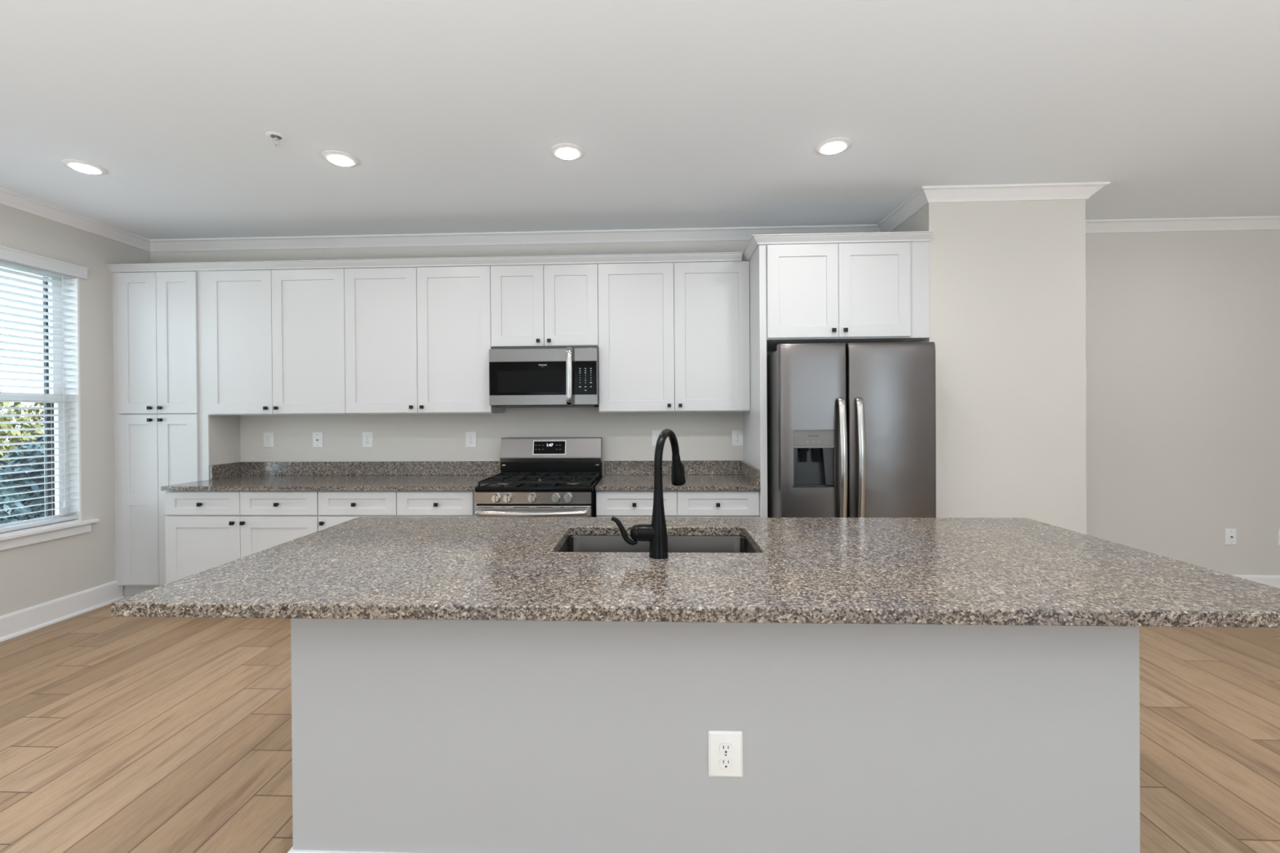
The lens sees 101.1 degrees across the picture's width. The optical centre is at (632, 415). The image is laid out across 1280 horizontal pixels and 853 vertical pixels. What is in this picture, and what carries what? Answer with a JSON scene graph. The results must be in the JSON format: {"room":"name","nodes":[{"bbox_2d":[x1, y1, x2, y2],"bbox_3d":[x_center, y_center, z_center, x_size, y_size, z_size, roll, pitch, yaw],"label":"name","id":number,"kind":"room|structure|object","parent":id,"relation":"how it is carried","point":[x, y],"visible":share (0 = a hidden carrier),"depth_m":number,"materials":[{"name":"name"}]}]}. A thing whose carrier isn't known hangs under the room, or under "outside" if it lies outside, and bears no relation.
{"room":"kitchen","nodes":[
{"label":"kitchen","id":0,"kind":"room"},
{"bbox_2d":[0,204,150,616],"bbox_3d":[-4.077,0.010,0.595,0.160,2.759,7.256,0,0,2],"label":"wall","id":1,"kind":"structure","parent":0,"point":[32,575],"depth_m":3.73,"materials":[{"name":"grey paint"}]},
{"bbox_2d":[0,264,99,551],"bbox_3d":[-3.953,-0.090,3.078,0.205,1.830,1.390,0,0,2],"label":"window","id":2,"kind":"structure","parent":1,"relation":"in","point":[37,534],"depth_m":3.64,"materials":[{"name":"white paint"}]},
{"bbox_2d":[0,245,88,532],"bbox_3d":[-3.913,-0.162,3.074,0.098,1.762,1.305,0,0,2],"label":"window blind","id":3,"kind":"object","parent":2,"relation":"attached to","point":[11,257],"visible":1,"depth_m":3.46,"materials":[{"name":"white plastic"}]},
{"bbox_2d":[0,580,124,642],"bbox_3d":[-3.978,1.314,0.468,0.030,0.150,7.000,0,0,2],"label":"baseboard","id":4,"kind":"structure","parent":1,"relation":"attached to","point":[23,621],"depth_m":3.53,"materials":[{"name":"white paint"}]},
{"bbox_2d":[0,0,1279,239],"bbox_3d":[1.148,-1.473,0.376,10.638,0.140,7.576,0,0,2],"label":"ceiling","id":5,"kind":"structure","parent":0,"point":[682,113],"depth_m":2.40,"materials":[{"name":"paint"}]},
{"bbox_2d":[61,159,107,174],"bbox_3d":[-3.043,-1.374,2.926,0.180,0.022,0.180,0,0,2],"label":"recessed light","id":6,"kind":"object","parent":5,"relation":"in","point":[77,165],"visible":1,"depth_m":2.90,"materials":[{"name":"white paint"}]},
{"bbox_2d":[266,131,286,146],"bbox_3d":[-1.772,-1.368,2.619,0.084,0.047,0.084,0,0,2],"label":"sprinkler","id":7,"kind":"object","parent":5,"relation":"attached to","point":[274,135],"visible":1,"depth_m":2.61,"materials":[{"name":"white paint"}]},
{"bbox_2d":[321,150,359,167],"bbox_3d":[-1.582,-1.383,2.853,0.180,0.022,0.180,0,0,2],"label":"recessed light","id":8,"kind":"object","parent":5,"relation":"in","point":[340,158],"visible":1,"depth_m":2.83,"materials":[{"name":"white paint"}]},
{"bbox_2d":[550,142,584,160],"bbox_3d":[-0.346,-1.391,2.794,0.180,0.022,0.180,0,0,2],"label":"recessed light","id":9,"kind":"object","parent":5,"relation":"in","point":[564,151],"visible":1,"depth_m":2.77,"materials":[{"name":"white paint"}]},
{"bbox_2d":[814,137,851,155],"bbox_3d":[1.048,-1.400,2.753,0.180,0.022,0.180,0,0,2],"label":"recessed light","id":10,"kind":"object","parent":5,"relation":"in","point":[836,145],"visible":1,"depth_m":2.73,"materials":[{"name":"white paint"}]},
{"bbox_2d":[0,603,1279,852],"bbox_3d":[1.167,1.416,0.386,10.638,0.120,7.576,0,0,2],"label":"floor","id":11,"kind":"structure","parent":0,"point":[118,735],"depth_m":2.22,"materials":[{"name":"brown wood"}]},
{"bbox_2d":[112,271,240,598],"bbox_3d":[-3.490,0.152,4.029,0.728,2.442,0.344,0,0,2],"label":"pantry cabinet","id":12,"kind":"object","parent":11,"relation":"on","point":[165,434],"visible":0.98,"depth_m":3.89,"materials":[{"name":"white paint"}]},
{"bbox_2d":[164,490,319,584],"bbox_3d":[-2.626,0.934,3.844,1.062,0.869,0.650,0,0,2],"label":"base cabinet","id":13,"kind":"object","parent":11,"relation":"on","point":[205,530],"visible":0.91,"depth_m":3.55,"materials":[{"name":"white paint"}]},
{"bbox_2d":[160,461,500,490],"bbox_3d":[-2.087,0.427,3.819,2.148,0.136,0.651,0,0,2],"label":"countertop","id":14,"kind":"structure","parent":13,"relation":"on","point":[325,475],"depth_m":4.03,"materials":[{"name":"stone"}]},
{"bbox_2d":[318,490,398,530],"bbox_3d":[-1.825,0.929,3.811,0.536,0.869,0.650,0,0,2],"label":"base cabinet","id":15,"kind":"object","parent":11,"relation":"on","point":[335,507],"visible":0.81,"depth_m":3.52,"materials":[{"name":"white paint"}]},
{"bbox_2d":[396,490,476,516],"bbox_3d":[-1.283,0.925,3.789,0.544,0.869,0.650,0,0,2],"label":"base cabinet","id":16,"kind":"object","parent":11,"relation":"on","point":[409,503],"visible":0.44,"depth_m":3.49,"materials":[{"name":"white paint"}]},
{"bbox_2d":[474,437,602,517],"bbox_3d":[-0.622,0.760,3.672,0.764,1.191,0.752,0,0,2],"label":"gas range","id":17,"kind":"object","parent":11,"relation":"on","point":[538,477],"visible":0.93,"depth_m":3.54,"materials":[{"name":"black metal"}]},
{"bbox_2d":[476,488,596,517],"bbox_3d":[-0.619,0.902,3.723,0.756,0.828,0.649,0,0,2],"label":"oven","id":18,"kind":"object","parent":17,"relation":"in","point":[483,499],"depth_m":3.38,"materials":[{"name":"silver metal"}]},
{"bbox_2d":[475,476,601,492],"bbox_3d":[-0.625,0.470,3.653,0.764,0.034,0.564,0,0,2],"label":"cooktop","id":19,"kind":"object","parent":17,"relation":"in","point":[486,487],"depth_m":3.38,"materials":[{"name":"black metal"}]},
{"bbox_2d":[595,490,759,517],"bbox_3d":[0.304,0.915,3.724,1.058,0.869,0.650,0,0,2],"label":"base cabinet","id":20,"kind":"object","parent":11,"relation":"on","point":[609,504],"visible":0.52,"depth_m":3.42,"materials":[{"name":"white paint"}]},
{"bbox_2d":[595,460,759,490],"bbox_3d":[0.301,0.412,3.722,1.061,0.136,0.651,0,0,2],"label":"countertop","id":21,"kind":"structure","parent":20,"relation":"on","point":[620,475],"depth_m":3.86,"materials":[{"name":"stone"}]},
{"bbox_2d":[287,618,1140,852],"bbox_3d":[0.206,0.923,1.853,2.348,0.868,0.908,0,0,2],"label":"kitchen island","id":22,"kind":"object","parent":11,"relation":"on","point":[409,735],"visible":0.8,"depth_m":1.43,"materials":[{"name":"grey paint"}]},
{"bbox_2d":[111,516,1279,627],"bbox_3d":[0.206,0.471,1.798,2.966,0.036,1.097,0,0,2],"label":"island countertop","id":23,"kind":"structure","parent":22,"relation":"on","point":[875,571],"depth_m":1.46,"materials":[{"name":"stone"}]},
{"bbox_2d":[611,428,685,559],"bbox_3d":[0.096,0.248,1.771,0.136,0.410,0.354,0,0,42],"label":"faucet","id":24,"kind":"object","parent":23,"relation":"on","point":[655,532],"visible":1,"depth_m":1.69,"materials":[{"name":"black metal"}]},
{"bbox_2d":[558,535,756,552],"bbox_3d":[0.089,0.579,1.953,0.756,0.178,0.438,0,0,2],"label":"sink","id":25,"kind":"object","parent":23,"relation":"in","point":[597,544],"visible":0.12,"depth_m":2.15,"materials":[{"name":"silver metal"}]},
{"bbox_2d":[708,730,742,777],"bbox_3d":[0.251,0.914,1.421,0.092,0.124,0.011,0,0,2],"label":"wall outlet","id":26,"kind":"object","parent":22,"relation":"attached to","point":[725,747],"visible":1,"depth_m":1.42,"materials":[{"name":"white plastic"}]},
{"bbox_2d":[719,756,732,768],"bbox_3d":[0.251,0.934,1.418,0.034,0.028,0.005,0,0,2],"label":"receptacle","id":27,"kind":"object","parent":26,"relation":"attached to","point":[725,762],"depth_m":1.42,"materials":[{"name":"white plastic"}]},
{"bbox_2d":[719,742,732,754],"bbox_3d":[0.251,0.895,1.418,0.034,0.028,0.005,0,0,2],"label":"receptacle","id":28,"kind":"object","parent":26,"relation":"attached to","point":[724,748],"depth_m":1.42,"materials":[{"name":"white plastic"}]},
{"bbox_2d":[742,244,767,517],"bbox_3d":[0.852,0.125,3.696,0.044,2.442,0.655,0,0,2],"label":"end panel","id":29,"kind":"object","parent":11,"relation":"on","point":[754,420],"visible":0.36,"depth_m":3.41,"materials":[{"name":"white paint"}]},
{"bbox_2d":[766,342,936,517],"bbox_3d":[1.353,0.453,3.499,0.909,1.781,0.893,0,0,2],"label":"refrigerator","id":30,"kind":"object","parent":11,"relation":"on","point":[851,426],"visible":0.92,"depth_m":3.12,"materials":[{"name":"grey metal"}]},
{"bbox_2d":[150,229,1279,575],"bbox_3d":[1.309,-0.038,4.086,10.638,2.759,0.160,0,0,2],"label":"wall","id":31,"kind":"structure","parent":0,"point":[1183,328],"depth_m":3.90,"materials":[{"name":"grey paint"}]},
{"bbox_2d":[263,431,274,447],"bbox_3d":[-2.887,0.190,4.172,0.084,0.123,0.011,0,0,2],"label":"wall outlet","id":32,"kind":"object","parent":31,"relation":"attached to","point":[268,438],"visible":1,"depth_m":4.17,"materials":[{"name":"white plastic"}]},
{"bbox_2d":[206,268,358,415],"bbox_3d":[-2.608,-0.542,3.991,1.045,1.064,0.344,0,0,2],"label":"upper cabinet","id":33,"kind":"object","parent":31,"relation":"attached to","point":[276,338],"visible":1,"depth_m":3.85,"materials":[{"name":"white paint"}]},
{"bbox_2d":[312,431,323,448],"bbox_3d":[-2.486,0.189,4.154,0.084,0.123,0.014,0,0,2],"label":"wall plate","id":34,"kind":"object","parent":31,"relation":"attached to","point":[317,437],"visible":1,"depth_m":4.16,"materials":[{"name":"white plastic"}]},
{"bbox_2d":[362,431,373,447],"bbox_3d":[-2.085,0.188,4.139,0.084,0.123,0.011,0,0,2],"label":"wall outlet","id":35,"kind":"object","parent":31,"relation":"attached to","point":[367,437],"visible":1,"depth_m":4.14,"materials":[{"name":"white plastic"}]},
{"bbox_2d":[241,461,500,475],"bbox_3d":[-2.049,0.411,4.133,2.098,0.106,0.020,0,0,2],"label":"backsplash","id":36,"kind":"structure","parent":31,"relation":"attached to","point":[325,468],"depth_m":4.12,"materials":[{"name":"stone"}]},
{"bbox_2d":[344,266,503,413],"bbox_3d":[-1.549,-0.549,3.947,1.072,1.064,0.344,0,0,2],"label":"upper cabinet","id":37,"kind":"object","parent":31,"relation":"attached to","point":[418,340],"visible":0.99,"depth_m":3.80,"materials":[{"name":"white paint"}]},
{"bbox_2d":[466,431,476,447],"bbox_3d":[-1.260,0.184,4.106,0.084,0.123,0.011,0,0,2],"label":"wall outlet","id":38,"kind":"object","parent":31,"relation":"attached to","point":[471,437],"visible":1,"depth_m":4.10,"materials":[{"name":"white plastic"}]},
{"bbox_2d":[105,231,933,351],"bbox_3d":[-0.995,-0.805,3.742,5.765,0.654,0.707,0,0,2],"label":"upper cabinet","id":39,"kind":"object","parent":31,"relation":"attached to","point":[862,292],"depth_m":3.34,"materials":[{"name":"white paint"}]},
{"bbox_2d":[490,263,598,346],"bbox_3d":[-0.628,-0.790,3.909,0.772,0.593,0.344,0,0,2],"label":"upper cabinet","id":40,"kind":"object","parent":31,"relation":"attached to","point":[539,304],"visible":0.98,"depth_m":3.77,"materials":[{"name":"white paint"}]},
{"bbox_2d":[488,345,599,408],"bbox_3d":[-0.617,-0.278,3.842,0.758,0.428,0.478,0,0,2],"label":"microwave","id":41,"kind":"object","parent":40,"relation":"attached to","point":[566,375],"visible":1,"depth_m":3.66,"materials":[{"name":"grey metal"}]},
{"bbox_2d":[0,182,1279,252],"bbox_3d":[1.149,-1.367,0.376,10.318,0.072,7.256,0,0,2],"label":"trim","id":42,"kind":"structure","parent":31,"relation":"attached to","point":[925,195],"depth_m":3.94,"materials":[{"name":"white paint"}]},
{"bbox_2d":[652,430,662,446],"bbox_3d":[0.190,0.173,4.046,0.084,0.123,0.011,0,0,2],"label":"wall outlet","id":43,"kind":"object","parent":31,"relation":"attached to","point":[655,433],"visible":0.68,"depth_m":4.05,"materials":[{"name":"white plastic"}]},
{"bbox_2d":[604,460,740,475],"bbox_3d":[0.303,0.396,4.037,1.040,0.106,0.020,0,0,2],"label":"backsplash","id":44,"kind":"structure","parent":31,"relation":"attached to","point":[611,467],"depth_m":4.03,"materials":[{"name":"stone"}]},
{"bbox_2d":[597,261,750,413],"bbox_3d":[0.296,-0.561,3.872,1.069,1.064,0.344,0,0,2],"label":"upper cabinet","id":45,"kind":"object","parent":31,"relation":"attached to","point":[673,336],"visible":1,"depth_m":3.73,"materials":[{"name":"white paint"}]},
{"bbox_2d":[732,430,742,446],"bbox_3d":[0.802,0.169,4.021,0.084,0.123,0.011,0,0,2],"label":"wall outlet","id":46,"kind":"object","parent":31,"relation":"attached to","point":[737,435],"visible":1,"depth_m":4.02,"materials":[{"name":"white plastic"}]},
{"bbox_2d":[1225,528,1236,545],"bbox_3d":[4.407,0.890,3.876,0.078,0.122,0.014,0,0,2],"label":"wall plate","id":47,"kind":"object","parent":31,"relation":"attached to","point":[1230,533],"visible":1,"depth_m":3.88,"materials":[{"name":"white plastic"}]},
{"bbox_2d":[1231,574,1279,588],"bbox_3d":[4.221,1.262,0.261,4.202,0.150,7.256,0,0,2],"label":"baseboard","id":48,"kind":"structure","parent":31,"relation":"attached to","point":[1271,580],"depth_m":3.86,"materials":[{"name":"white paint"}]},
{"bbox_2d":[1278,528,1279,545],"bbox_3d":[4.782,0.888,3.862,0.078,0.122,0.011,0,0,2],"label":"wall outlet","id":49,"kind":"object","parent":31,"relation":"attached to","point":[1278,529],"visible":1,"depth_m":3.87,"materials":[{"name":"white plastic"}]},
{"bbox_2d":[891,199,1086,534],"bbox_3d":[2.370,-0.043,3.637,0.956,2.759,0.651,0,0,2],"label":"wall pier","id":50,"kind":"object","parent":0,"point":[1007,278],"visible":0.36,"depth_m":3.31,"materials":[{"name":"grey paint"}]},
{"label":"outside","id":51,"kind":"structure","parent":0,"visible":0},
{"bbox_3d":[-9.909,2.039,4.416,11.812,0.150,20.000,0,0,2],"label":"ground","id":52,"kind":"structure","parent":51,"visible":0},
{"bbox_2d":[0,468,26,524],"bbox_3d":[-6.139,0.978,4.152,1.842,1.930,1.823,0,0,39],"label":"shrub","id":53,"kind":"object","parent":52,"relation":"on","point":[7,491],"visible":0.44,"depth_m":4.72,"materials":[{"name":"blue plant"}]},
{"bbox_2d":[0,389,44,478],"bbox_3d":[-8.655,0.616,5.958,2.870,2.677,2.851,0,0,-31],"label":"shrub","id":54,"kind":"object","parent":52,"relation":"on","point":[12,440],"visible":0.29,"depth_m":6.61,"materials":[{"name":"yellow plant"}]},
{"bbox_2d":[0,433,44,520],"bbox_3d":[-6.050,0.972,6.012,1.845,1.928,1.810,0,0,25],"label":"shrub","id":55,"kind":"object","parent":52,"relation":"on","point":[33,467],"visible":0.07,"depth_m":5.37,"materials":[{"name":"green plant"}]},
{"bbox_2d":[1,402,44,474],"bbox_3d":[-8.534,0.636,8.949,3.072,2.615,3.058,0,0,11],"label":"shrub","id":56,"kind":"object","parent":52,"relation":"on","point":[40,404],"visible":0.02,"depth_m":7.96,"materials":[{"name":"green plant"}]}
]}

